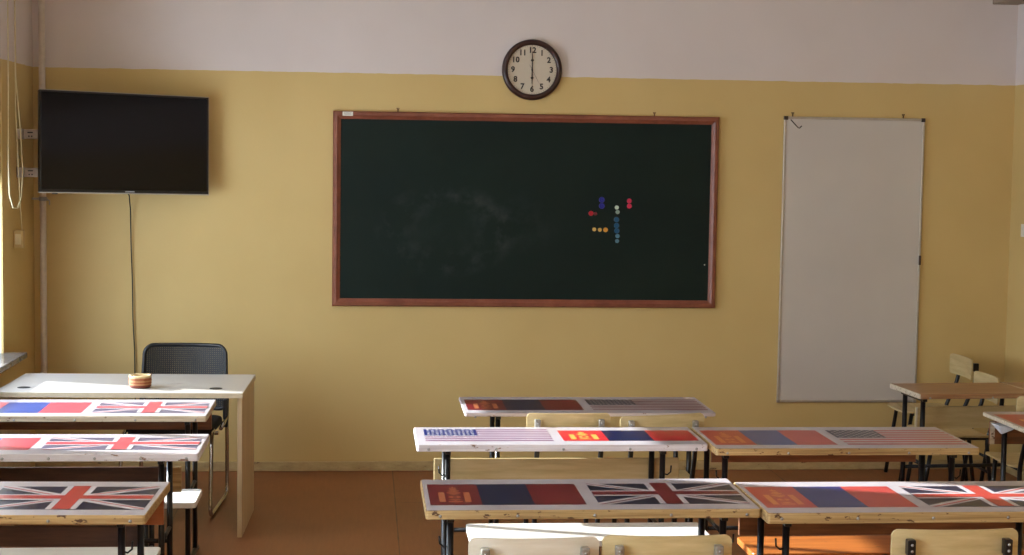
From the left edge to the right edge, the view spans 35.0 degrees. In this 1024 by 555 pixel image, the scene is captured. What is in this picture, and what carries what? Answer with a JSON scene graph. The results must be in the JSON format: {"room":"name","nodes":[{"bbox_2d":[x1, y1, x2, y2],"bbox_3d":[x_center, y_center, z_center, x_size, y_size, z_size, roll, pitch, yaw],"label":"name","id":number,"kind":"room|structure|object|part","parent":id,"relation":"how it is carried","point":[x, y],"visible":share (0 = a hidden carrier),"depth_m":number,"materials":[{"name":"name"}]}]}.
{"room":"classroom","nodes":[
{"label":"classroom","id":0,"kind":"room"},
{"bbox_2d":[0,0,35,466],"bbox_3d":[-2.583,0.005,4.050,0.420,3.250,11.600,0,4,-5],"label":"wall","id":1,"kind":"structure","parent":0,"point":[17,299],"depth_m":9.34,"materials":[{"name":"paint"}]},
{"bbox_2d":[0,352,26,373],"bbox_3d":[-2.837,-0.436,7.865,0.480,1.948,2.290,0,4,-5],"label":"windowsill","id":2,"kind":"structure","parent":1,"relation":"in","point":[8,360],"depth_m":8.82,"materials":[{"name":"white stone"}]},
{"bbox_2d":[7,0,22,208],"bbox_3d":[-2.731,-1.158,8.918,0.006,1.562,0.377,0,4,-5],"label":"blind cord","id":3,"kind":"object","parent":1,"relation":"hanging from","point":[17,207],"visible":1,"depth_m":8.90,"materials":[{"name":"white plastic"}]},
{"bbox_2d":[14,28,22,229],"bbox_3d":[-2.765,-1.101,9.095,0.010,1.702,0.266,0,4,-10],"label":"blind cord","id":4,"kind":"object","parent":1,"relation":"attached to","point":[14,28],"visible":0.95,"depth_m":9.05,"materials":[{"name":"white plastic"}]},
{"bbox_2d":[14,230,24,247],"bbox_3d":[-2.822,-0.221,9.296,0.052,0.104,0.063,0,4,-5],"label":"box","id":5,"kind":"object","parent":1,"relation":"attached to","point":[19,235],"visible":1,"depth_m":9.27,"materials":[{"name":"beige plastic"}]},
{"bbox_3d":[-2.819,-0.218,9.267,0.032,0.060,0.004,0,4,-5],"label":"plate","id":6,"kind":"part","parent":5,"relation":"part of","materials":[{"name":"beige plastic"}]},
{"bbox_2d":[32,0,49,372],"bbox_3d":[-2.799,-0.670,9.402,0.109,2.709,0.771,0,4,-5],"label":"pipe","id":7,"kind":"object","parent":1,"relation":"attached to","point":[41,3],"visible":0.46,"depth_m":9.78,"materials":[{"name":"metal"}]},
{"bbox_2d":[0,469,1023,554],"bbox_3d":[0.533,1.724,4.463,6.727,0.150,12.000,0,4,-5],"label":"floor","id":8,"kind":"structure","parent":0,"point":[295,512],"depth_m":8.87,"materials":[{"name":"brown wood"}]},
{"bbox_2d":[0,547,160,554],"bbox_3d":[-1.881,1.267,6.073,1.085,0.449,0.300,0,4,-5],"label":"bench","id":9,"kind":"object","parent":8,"relation":"on","point":[66,550],"visible":1,"depth_m":6.16,"materials":[{"name":"white paint"}]},
{"bbox_2d":[0,481,169,554],"bbox_3d":[-1.845,1.141,5.724,1.186,0.747,0.569,1,4,-3],"label":"school desk","id":10,"kind":"object","parent":8,"relation":"on","point":[120,504],"visible":1,"depth_m":5.77,"materials":[{"name":"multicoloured wood"}]},
{"bbox_3d":[-1.882,0.949,5.951,1.016,0.075,0.015,1,4,-3],"label":"panel","id":11,"kind":"part","parent":10,"relation":"part of","materials":[{"name":"brown wood"}]},
{"bbox_3d":[-1.337,1.174,5.565,0.024,0.680,0.034,1,4,-3],"label":"leg","id":12,"kind":"part","parent":10,"relation":"part of","materials":[{"name":"black metal"}]},
{"bbox_3d":[-1.360,1.145,5.949,0.024,0.680,0.034,1,4,-3],"label":"leg","id":13,"kind":"part","parent":10,"relation":"part of","materials":[{"name":"black metal"}]},
{"bbox_3d":[-1.851,0.848,5.958,1.136,0.118,0.018,1,4,-3],"label":"modesty panel","id":14,"kind":"part","parent":10,"relation":"part of","materials":[{"name":"brown wood"}]},
{"bbox_2d":[0,434,208,554],"bbox_3d":[-1.890,1.061,6.787,1.192,0.747,0.469,0,4,-5],"label":"school desk","id":15,"kind":"object","parent":8,"relation":"on","point":[161,448],"visible":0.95,"depth_m":6.83,"materials":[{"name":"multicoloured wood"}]},
{"bbox_3d":[-1.961,0.869,6.972,0.982,0.110,0.018,0,4,-5],"label":"modesty panel","id":16,"kind":"part","parent":15,"relation":"part of","materials":[{"name":"brown wood"}]},
{"bbox_3d":[-1.444,1.089,6.688,0.024,0.680,0.034,0,4,-5],"label":"leg","id":17,"kind":"part","parent":15,"relation":"part of","materials":[{"name":"black metal"}]},
{"bbox_3d":[-1.469,1.067,6.971,0.024,0.680,0.034,0,4,-5],"label":"leg","id":18,"kind":"part","parent":15,"relation":"part of","materials":[{"name":"black metal"}]},
{"bbox_3d":[-1.450,0.872,7.018,0.043,0.110,0.016,0,4,-5],"label":"panel","id":19,"kind":"part","parent":15,"relation":"part of","materials":[{"name":"brown wood"}]},
{"bbox_2d":[0,400,215,554],"bbox_3d":[-2.038,0.987,7.744,1.194,0.747,0.509,0,4,-5],"label":"school desk","id":20,"kind":"object","parent":8,"relation":"on","point":[187,415],"visible":0.92,"depth_m":7.75,"materials":[{"name":"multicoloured wood"}]},
{"bbox_3d":[-2.054,0.690,7.947,1.154,0.107,0.018,0,4,-5],"label":"modesty panel","id":21,"kind":"part","parent":20,"relation":"part of","materials":[{"name":"wood"}]},
{"bbox_3d":[-1.524,1.015,7.631,0.024,0.684,0.034,0,4,-5],"label":"leg","id":22,"kind":"part","parent":20,"relation":"part of","materials":[{"name":"black metal"}]},
{"bbox_3d":[-1.553,0.990,7.954,0.024,0.684,0.034,0,4,-5],"label":"leg","id":23,"kind":"part","parent":20,"relation":"part of","materials":[{"name":"black metal"}]},
{"bbox_3d":[-1.543,1.350,7.819,0.027,0.028,0.493,0,4,-5],"label":"foot rail","id":24,"kind":"part","parent":20,"relation":"part of","materials":[{"name":"black metal"}]},
{"bbox_2d":[0,373,255,537],"bbox_3d":[-2.015,0.927,8.572,1.246,0.752,0.712,1,4,-4],"label":"desk","id":25,"kind":"object","parent":8,"relation":"on","point":[61,385],"visible":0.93,"depth_m":8.42,"materials":[{"name":"white laminate"}]},
{"bbox_3d":[-2.620,0.936,8.534,0.025,0.724,0.650,1,4,-4],"label":"panel","id":26,"kind":"part","parent":25,"relation":"part of","materials":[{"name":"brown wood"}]},
{"bbox_2d":[129,373,151,387],"bbox_3d":[-1.917,0.529,8.380,0.121,0.074,0.119,0,4,-5],"label":"woven basket","id":27,"kind":"object","parent":25,"relation":"on","point":[141,380],"visible":1,"depth_m":8.34,"materials":[{"name":"wicker"}]},
{"bbox_3d":[-1.411,0.947,8.612,0.025,0.724,0.650,1,4,-4],"label":"panel","id":28,"kind":"part","parent":25,"relation":"part of","materials":[{"name":"brown wood"}]},
{"bbox_2d":[144,489,201,546],"bbox_3d":[-1.943,1.185,7.156,1.115,0.449,0.295,0,4,-5],"label":"bench","id":29,"kind":"object","parent":8,"relation":"on","point":[187,498],"visible":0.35,"depth_m":7.12,"materials":[{"name":"white paint"}]},
{"bbox_3d":[-1.599,1.199,7.090,0.024,0.404,0.024,0,4,-5],"label":"leg","id":30,"kind":"part","parent":29,"relation":"part of","materials":[{"name":"black metal"}]},
{"bbox_3d":[-1.616,1.184,7.284,0.024,0.404,0.024,0,4,-5],"label":"leg","id":31,"kind":"part","parent":29,"relation":"part of","materials":[{"name":"black metal"}]},
{"bbox_2d":[118,343,228,516],"bbox_3d":[-1.869,0.835,9.030,0.512,0.869,0.717,1,4,-2],"label":"mesh chair","id":32,"kind":"object","parent":8,"relation":"on","point":[189,358],"visible":0.52,"depth_m":9.31,"materials":[{"name":"black plastic"}]},
{"bbox_3d":[-1.868,0.821,9.026,0.460,0.050,0.470,1,4,-2],"label":"seat","id":33,"kind":"part","parent":32,"relation":"part of","materials":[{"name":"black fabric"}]},
{"bbox_3d":[-1.874,0.569,9.318,0.507,0.382,0.104,1,4,-2],"label":"frame","id":34,"kind":"part","parent":32,"relation":"part of","materials":[{"name":"black plastic"}]},
{"bbox_2d":[468,536,598,554],"bbox_3d":[0.041,1.177,5.181,0.402,0.800,0.506,0,4,-6],"label":"chair","id":35,"kind":"object","parent":8,"relation":"on","point":[589,545],"visible":1,"depth_m":4.93,"materials":[{"name":"wood"}]},
{"bbox_2d":[414,427,707,538],"bbox_3d":[0.195,1.064,7.157,1.248,0.746,0.449,0,4,-5],"label":"school desk","id":36,"kind":"object","parent":8,"relation":"on","point":[446,440],"visible":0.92,"depth_m":7.23,"materials":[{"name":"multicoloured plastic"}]},
{"bbox_3d":[-0.304,1.062,7.247,0.024,0.682,0.034,0,4,-5],"label":"leg","id":37,"kind":"part","parent":36,"relation":"part of","materials":[{"name":"black metal"}]},
{"bbox_3d":[-0.281,1.082,6.984,0.024,0.682,0.034,0,4,-5],"label":"leg","id":38,"kind":"part","parent":36,"relation":"part of","materials":[{"name":"black metal"}]},
{"bbox_3d":[0.202,0.941,7.314,1.108,0.257,0.018,0,4,-5],"label":"modesty panel","id":39,"kind":"part","parent":36,"relation":"part of","materials":[{"name":"beige wood"}]},
{"bbox_3d":[0.625,1.069,7.332,0.024,0.682,0.034,0,4,-5],"label":"leg","id":40,"kind":"part","parent":36,"relation":"part of","materials":[{"name":"black metal"}]},
{"bbox_3d":[0.649,1.089,7.068,0.024,0.682,0.034,0,4,-5],"label":"leg","id":41,"kind":"part","parent":36,"relation":"part of","materials":[{"name":"black metal"}]},
{"bbox_2d":[524,413,609,554],"bbox_3d":[0.236,0.999,7.639,0.385,0.793,0.506,0,4,-5],"label":"chair","id":42,"kind":"object","parent":8,"relation":"on","point":[533,419],"visible":0.32,"depth_m":7.40,"materials":[{"name":"wood"}]},
{"bbox_3d":[0.107,1.026,7.435,0.024,0.764,0.104,0,4,-5],"label":"leg","id":43,"kind":"part","parent":42,"relation":"part of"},
{"bbox_3d":[0.259,0.694,7.413,0.385,0.150,0.032,0,4,-5],"label":"backrest","id":44,"kind":"part","parent":42,"relation":"part of","materials":[{"name":"beige wood"}]},
{"bbox_3d":[0.399,1.028,7.461,0.024,0.764,0.104,0,4,-5],"label":"leg","id":45,"kind":"part","parent":42,"relation":"part of","materials":[{"name":"black metal"}]},
{"bbox_2d":[459,397,715,523],"bbox_3d":[0.352,0.999,8.057,1.213,0.746,0.519,0,4,-5],"label":"school desk","id":46,"kind":"object","parent":8,"relation":"on","point":[495,408],"visible":0.64,"depth_m":7.98,"materials":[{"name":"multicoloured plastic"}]},
{"bbox_3d":[-0.103,0.989,8.186,0.024,0.694,0.034,0,4,-5],"label":"leg","id":47,"kind":"part","parent":46,"relation":"part of","materials":[{"name":"black metal"}]},
{"bbox_3d":[-0.073,1.014,7.853,0.024,0.694,0.034,0,4,-5],"label":"leg","id":48,"kind":"part","parent":46,"relation":"part of","materials":[{"name":"metal"}]},
{"bbox_3d":[0.831,0.996,8.271,0.024,0.694,0.034,0,4,-5],"label":"leg","id":49,"kind":"part","parent":46,"relation":"part of","materials":[{"name":"black metal"}]},
{"bbox_3d":[0.861,1.021,7.938,0.024,0.694,0.034,0,4,-5],"label":"leg","id":50,"kind":"part","parent":46,"relation":"part of","materials":[{"name":"black metal"}]},
{"bbox_2d":[466,522,708,546],"bbox_3d":[0.306,1.257,6.627,0.979,0.449,0.310,0,4,-5],"label":"bench","id":51,"kind":"object","parent":8,"relation":"on","point":[501,530],"visible":0.47,"depth_m":6.63,"materials":[{"name":"white paint"}]},
{"bbox_2d":[420,479,760,554],"bbox_3d":[0.259,1.156,5.933,1.176,0.747,0.544,0,4,-5],"label":"school desk","id":52,"kind":"object","parent":8,"relation":"on","point":[447,501],"visible":0.97,"depth_m":5.80,"materials":[{"name":"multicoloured wood"}]},
{"bbox_3d":[-0.253,1.152,6.070,0.024,0.680,0.034,0,4,-5],"label":"leg","id":53,"kind":"part","parent":52,"relation":"part of","materials":[{"name":"black metal"}]},
{"bbox_3d":[-0.221,1.179,5.713,0.024,0.680,0.034,0,4,-5],"label":"leg","id":54,"kind":"part","parent":52,"relation":"part of","materials":[{"name":"black metal"}]},
{"bbox_3d":[0.714,1.159,6.158,0.024,0.680,0.034,0,4,-5],"label":"leg","id":55,"kind":"part","parent":52,"relation":"part of","materials":[{"name":"black metal"}]},
{"bbox_3d":[0.746,1.187,5.801,0.024,0.680,0.034,0,4,-5],"label":"leg","id":56,"kind":"part","parent":52,"relation":"part of","materials":[{"name":"black metal"}]},
{"bbox_2d":[612,413,703,522],"bbox_3d":[0.669,1.002,7.679,0.394,0.794,0.506,0,4,-5],"label":"chair","id":57,"kind":"object","parent":8,"relation":"on","point":[689,420],"visible":0.37,"depth_m":7.44,"materials":[{"name":"wood"}]},
{"bbox_3d":[0.537,1.032,7.474,0.024,0.758,0.104,0,4,-5],"label":"leg","id":58,"kind":"part","parent":57,"relation":"part of","materials":[{"name":"black metal"}]},
{"bbox_3d":[0.692,0.704,7.453,0.390,0.150,0.032,-2,5,-5],"label":"backrest","id":59,"kind":"part","parent":57,"relation":"part of","materials":[{"name":"beige wood"}]},
{"bbox_3d":[0.663,0.958,7.726,0.390,0.022,0.380,0,4,-5],"label":"seat","id":60,"kind":"part","parent":57,"relation":"part of","materials":[{"name":"beige wood"}]},
{"bbox_3d":[0.832,1.035,7.501,0.024,0.758,0.104,0,4,-5],"label":"leg","id":61,"kind":"part","parent":57,"relation":"part of","materials":[{"name":"black metal"}]},
{"bbox_2d":[602,534,731,554],"bbox_3d":[0.458,1.178,5.229,0.404,0.802,0.506,0,4,-5],"label":"chair","id":62,"kind":"object","parent":8,"relation":"on","point":[721,544],"visible":1,"depth_m":4.99,"materials":[{"name":"wood"}]},
{"bbox_2d":[691,427,978,531],"bbox_3d":[1.407,1.077,7.213,1.152,0.746,0.552,0,4,-5],"label":"school desk","id":63,"kind":"object","parent":8,"relation":"on","point":[725,444],"visible":0.89,"depth_m":7.09,"materials":[{"name":"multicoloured wood"}]},
{"bbox_3d":[0.876,1.071,7.352,0.024,0.682,0.034,0,4,-5],"label":"leg","id":64,"kind":"part","parent":63,"relation":"part of","materials":[{"name":"black metal"}]},
{"bbox_3d":[0.909,1.099,6.987,0.024,0.682,0.034,0,4,-5],"label":"leg","id":65,"kind":"part","parent":63,"relation":"part of","materials":[{"name":"black metal"}]},
{"bbox_3d":[1.319,0.777,7.098,0.912,0.057,0.018,0,4,-5],"label":"modesty panel","id":66,"kind":"part","parent":63,"relation":"part of","materials":[{"name":"brown wood"}]},
{"bbox_3d":[1.874,1.079,7.443,0.024,0.682,0.034,0,4,-5],"label":"leg","id":67,"kind":"part","parent":63,"relation":"part of","materials":[{"name":"black metal"}]},
{"bbox_3d":[1.907,1.107,7.078,0.024,0.682,0.034,0,4,-5],"label":"leg","id":68,"kind":"part","parent":63,"relation":"part of","materials":[{"name":"black metal"}]},
{"bbox_2d":[734,481,1023,554],"bbox_3d":[1.445,1.170,5.971,1.181,0.747,0.544,0,4,-5],"label":"school desk","id":69,"kind":"object","parent":8,"relation":"on","point":[787,508],"visible":0.92,"depth_m":5.92,"materials":[{"name":"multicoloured wood"}]},
{"bbox_3d":[0.930,1.169,6.108,0.024,0.674,0.034,0,4,-5],"label":"leg","id":70,"kind":"part","parent":69,"relation":"part of","materials":[{"name":"black metal"}]},
{"bbox_3d":[0.963,1.196,5.750,0.024,0.674,0.034,0,4,-5],"label":"leg","id":71,"kind":"part","parent":69,"relation":"part of","materials":[{"name":"black metal"}]},
{"bbox_3d":[1.427,0.902,6.193,1.141,0.156,0.018,0,4,-5],"label":"modesty panel","id":72,"kind":"part","parent":69,"relation":"part of","materials":[{"name":"brown wood"}]},
{"bbox_3d":[1.927,1.177,6.199,0.024,0.674,0.034,0,4,-5],"label":"leg","id":73,"kind":"part","parent":69,"relation":"part of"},
{"bbox_2d":[737,536,1023,554],"bbox_3d":[1.463,1.285,6.485,1.100,0.449,0.285,0,4,-5],"label":"bench","id":74,"kind":"object","parent":8,"relation":"on","point":[798,545],"visible":0.48,"depth_m":6.43,"materials":[{"name":"orange wood"}]},
{"bbox_2d":[884,353,978,480],"bbox_3d":[2.608,0.867,10.114,0.486,0.755,0.370,0,4,-5],"label":"chair","id":75,"kind":"object","parent":8,"relation":"on","point":[960,365],"visible":0.56,"depth_m":10.16,"materials":[{"name":"wood"}]},
{"bbox_3d":[2.393,1.021,10.247,0.084,0.421,0.024,0,4,-5],"label":"leg","id":76,"kind":"part","parent":75,"relation":"part of","materials":[{"name":"black metal"}]},
{"bbox_3d":[2.418,1.042,9.968,0.084,0.421,0.024,0,4,-5],"label":"leg","id":77,"kind":"part","parent":75,"relation":"part of","materials":[{"name":"black metal"}]},
{"bbox_3d":[2.568,0.817,10.106,0.380,0.022,0.370,0,4,-5],"label":"seat","id":78,"kind":"part","parent":75,"relation":"part of","materials":[{"name":"beige wood"}]},
{"bbox_3d":[2.779,0.872,10.271,0.104,0.726,0.024,0,4,-5],"label":"leg","id":79,"kind":"part","parent":75,"relation":"part of","materials":[{"name":"black metal"}]},
{"bbox_3d":[2.806,0.554,10.108,0.032,0.125,0.370,0,4,-5],"label":"backrest","id":80,"kind":"part","parent":75,"relation":"part of","materials":[{"name":"beige wood"}]},
{"bbox_3d":[2.804,0.893,9.992,0.104,0.726,0.024,0,4,-5],"label":"leg","id":81,"kind":"part","parent":75,"relation":"part of","materials":[{"name":"black metal"}]},
{"bbox_2d":[890,528,1017,554],"bbox_3d":[1.383,1.181,5.373,0.412,0.801,0.506,0,4,-5],"label":"chair","id":82,"kind":"object","parent":8,"relation":"on","point":[1004,541],"visible":1,"depth_m":5.13,"materials":[{"name":"wood"}]},
{"bbox_2d":[905,371,1003,480],"bbox_3d":[2.554,0.928,9.388,0.486,0.740,0.370,0,4,-5],"label":"chair","id":83,"kind":"object","parent":8,"relation":"on","point":[968,434],"visible":0.44,"depth_m":9.35,"materials":[{"name":"wood"}]},
{"bbox_3d":[2.338,1.085,9.522,0.084,0.402,0.024,0,4,-5],"label":"leg","id":84,"kind":"part","parent":83,"relation":"part of","materials":[{"name":"black metal"}]},
{"bbox_3d":[2.364,1.106,9.243,0.084,0.402,0.024,0,4,-5],"label":"leg","id":85,"kind":"part","parent":83,"relation":"part of","materials":[{"name":"black metal"}]},
{"bbox_3d":[2.513,0.891,9.382,0.380,0.022,0.370,0,4,-5],"label":"seat","id":86,"kind":"part","parent":83,"relation":"part of","materials":[{"name":"beige wood"}]},
{"bbox_3d":[2.546,0.916,9.245,0.320,0.022,0.019,0,4,-5],"label":"seat rail","id":87,"kind":"part","parent":83,"relation":"part of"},
{"bbox_3d":[2.724,0.933,9.546,0.104,0.712,0.024,0,4,-5],"label":"leg","id":88,"kind":"part","parent":83,"relation":"part of","materials":[{"name":"black metal"}]},
{"bbox_3d":[2.751,0.635,9.384,0.032,0.150,0.370,0,4,-5],"label":"backrest","id":89,"kind":"part","parent":83,"relation":"part of","materials":[{"name":"beige wood"}]},
{"bbox_3d":[2.749,0.954,9.266,0.104,0.712,0.024,0,4,-5],"label":"leg","id":90,"kind":"part","parent":83,"relation":"part of","materials":[{"name":"black metal"}]},
{"bbox_2d":[890,382,1023,481],"bbox_3d":[2.685,0.972,8.872,1.160,0.745,0.424,0,4,-9],"label":"school desk","id":91,"kind":"object","parent":8,"relation":"on","point":[940,417],"visible":0.6,"depth_m":8.86,"materials":[{"name":"brown wood"}]},
{"bbox_3d":[2.147,0.971,8.909,0.024,0.686,0.034,0,4,-9],"label":"leg","id":92,"kind":"part","parent":91,"relation":"part of","materials":[{"name":"black metal"}]},
{"bbox_3d":[2.171,0.638,8.766,0.024,0.024,0.300,0,4,-9],"label":"rail","id":93,"kind":"part","parent":91,"relation":"part of","materials":[{"name":"beige wood"}]},
{"bbox_3d":[2.200,0.764,8.830,0.010,0.120,0.003,0,4,-9],"label":"panel","id":94,"kind":"part","parent":91,"relation":"part of","materials":[{"name":"beige wood"}]},
{"bbox_3d":[2.185,0.989,8.673,0.024,0.686,0.034,0,4,-9],"label":"leg","id":95,"kind":"part","parent":91,"relation":"part of","materials":[{"name":"black metal"}]},
{"bbox_3d":[2.697,0.764,8.922,1.020,0.120,0.018,0,4,-9],"label":"modesty panel","id":96,"kind":"part","parent":91,"relation":"part of","materials":[{"name":"brown wood"}]},
{"bbox_2d":[960,428,989,480],"bbox_3d":[2.984,0.883,9.736,0.486,0.790,0.370,0,4,-5],"label":"chair","id":97,"kind":"object","parent":8,"relation":"on","point":[965,461],"visible":0.05,"depth_m":9.67,"materials":[{"name":"metal"}]},
{"bbox_3d":[2.769,1.054,9.871,0.084,0.421,0.024,0,4,-5],"label":"leg","id":98,"kind":"part","parent":97,"relation":"part of","materials":[{"name":"black metal"}]},
{"bbox_3d":[2.794,1.076,9.592,0.084,0.421,0.024,0,4,-5],"label":"leg","id":99,"kind":"part","parent":97,"relation":"part of","materials":[{"name":"black metal"}]},
{"bbox_2d":[983,412,1023,480],"bbox_3d":[2.860,1.055,7.790,1.055,0.746,0.559,0,4,-5],"label":"school desk","id":100,"kind":"object","parent":8,"relation":"on","point":[1015,420],"visible":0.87,"depth_m":7.92,"materials":[{"name":"brown wood"}]},
{"bbox_2d":[992,423,1012,433],"bbox_3d":[2.380,0.731,7.872,0.087,0.042,0.127,0,4,-5],"label":"folded paper","id":101,"kind":"object","parent":100,"relation":"on","point":[1001,428],"visible":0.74,"depth_m":7.81,"materials":[{"name":"white paper"}]},
{"bbox_3d":[2.397,1.044,7.938,0.024,0.692,0.034,0,4,-5],"label":"leg","id":102,"kind":"part","parent":100,"relation":"part of","materials":[{"name":"black metal"}]},
{"bbox_3d":[2.836,0.761,7.976,1.013,0.112,0.018,0,4,-5],"label":"modesty panel","id":103,"kind":"part","parent":100,"relation":"part of","materials":[{"name":"brown wood"}]},
{"bbox_2d":[985,396,1023,547],"bbox_3d":[2.676,0.979,8.300,0.380,0.805,0.486,0,4,-5],"label":"chair","id":104,"kind":"object","parent":8,"relation":"on","point":[1014,460],"visible":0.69,"depth_m":8.21,"materials":[{"name":"metal"}]},
{"bbox_3d":[2.512,1.146,8.500,0.024,0.436,0.084,0,4,-5],"label":"leg","id":105,"kind":"part","parent":104,"relation":"part of","materials":[{"name":"black metal"}]},
{"bbox_3d":[2.673,0.936,8.337,0.380,0.022,0.380,0,4,-5],"label":"seat","id":106,"kind":"part","parent":104,"relation":"part of","materials":[{"name":"beige wood"}]},
{"bbox_3d":[2.698,0.667,8.082,0.380,0.150,0.032,0,4,-5],"label":"backrest","id":107,"kind":"part","parent":104,"relation":"part of","materials":[{"name":"beige wood"}]},
{"bbox_3d":[2.549,1.005,8.105,0.024,0.776,0.104,0,4,-5],"label":"leg","id":108,"kind":"part","parent":104,"relation":"part of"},
{"bbox_2d":[32,0,1017,461],"bbox_3d":[0.028,-0.417,10.195,6.727,3.250,0.200,0,4,-5],"label":"wall","id":109,"kind":"structure","parent":0,"point":[244,266],"depth_m":10.08,"materials":[{"name":"yellow paint"}]},
{"bbox_2d":[16,89,208,194],"bbox_3d":[-2.361,-0.791,9.591,1.115,0.606,0.291,-2,5,-32],"label":"television","id":110,"kind":"object","parent":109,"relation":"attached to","point":[91,142],"visible":0.96,"depth_m":9.49,"materials":[{"name":"black plastic"}]},
{"bbox_3d":[-2.671,-0.829,9.416,0.356,0.060,0.200,0,4,-5],"label":"bracket arm","id":111,"kind":"part","parent":110,"relation":"part of"},
{"bbox_3d":[-2.675,-0.610,9.433,0.356,0.060,0.200,0,4,-5],"label":"bracket arm","id":112,"kind":"part","parent":110,"relation":"part of"},
{"bbox_3d":[-2.275,-0.786,9.530,1.024,0.596,0.078,-2,5,-32],"label":"casing","id":113,"kind":"part","parent":110,"relation":"part of","materials":[{"name":"black plastic"}]},
{"bbox_2d":[128,194,135,399],"bbox_3d":[-2.297,0.196,9.773,0.037,1.424,0.286,0,4,-5],"label":"power cable","id":114,"kind":"object","parent":110,"relation":"hanging from","point":[128,194],"visible":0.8,"depth_m":9.89,"materials":[{"name":"black rubber"}]},
{"bbox_2d":[35,460,999,471],"bbox_3d":[0.124,1.183,10.214,6.107,0.058,0.022,0,4,-5],"label":"baseboard","id":115,"kind":"structure","parent":109,"relation":"attached to","point":[289,465],"depth_m":10.12,"materials":[{"name":"paint"}]},
{"bbox_2d":[332,108,719,307],"bbox_3d":[0.093,-0.425,10.081,2.400,1.222,0.037,0,4,-5],"label":"chalkboard","id":116,"kind":"object","parent":109,"relation":"attached to","point":[430,209],"visible":1,"depth_m":10.08,"materials":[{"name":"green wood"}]},
{"bbox_2d":[502,39,561,99],"bbox_3d":[0.124,-1.281,10.016,0.374,0.374,0.043,0,4,-5],"label":"wall clock","id":117,"kind":"object","parent":109,"relation":"attached to","point":[531,68],"visible":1,"depth_m":10.01,"materials":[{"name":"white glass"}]},
{"bbox_2d":[776,112,925,402],"bbox_3d":[2.148,-0.118,10.298,0.911,1.837,0.022,0,4,-5],"label":"whiteboard","id":118,"kind":"object","parent":109,"relation":"attached to","point":[849,286],"visible":0.99,"depth_m":10.29,"materials":[{"name":"ceramic"}]},
{"bbox_2d":[1004,4,1023,469],"bbox_3d":[3.807,0.054,4.632,0.200,3.250,11.600,0,4,-5],"label":"wall","id":119,"kind":"structure","parent":0,"point":[1014,350],"depth_m":10.28,"materials":[{"name":"yellow paint"}]},
{"bbox_2d":[993,0,1023,4],"bbox_3d":[3.644,-1.428,4.504,0.170,0.282,11.600,0,4,-5],"label":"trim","id":120,"kind":"structure","parent":119,"relation":"attached to","point":[997,2],"depth_m":10.15,"materials":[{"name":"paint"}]},
{"bbox_2d":[1000,462,1023,480],"bbox_3d":[3.676,1.645,4.730,0.020,0.058,11.578,0,4,-5],"label":"baseboard","id":121,"kind":"structure","parent":119,"relation":"attached to","point":[1009,470],"depth_m":10.25,"materials":[{"name":"paint"}]},
{"bbox_2d":[1021,224,1023,236],"bbox_3d":[3.199,-0.293,10.149,0.018,0.080,0.080,0,4,-5],"label":"wall switch","id":122,"kind":"object","parent":119,"relation":"attached to","point":[1022,225],"visible":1,"depth_m":10.15,"materials":[{"name":"white plastic"}]}
]}

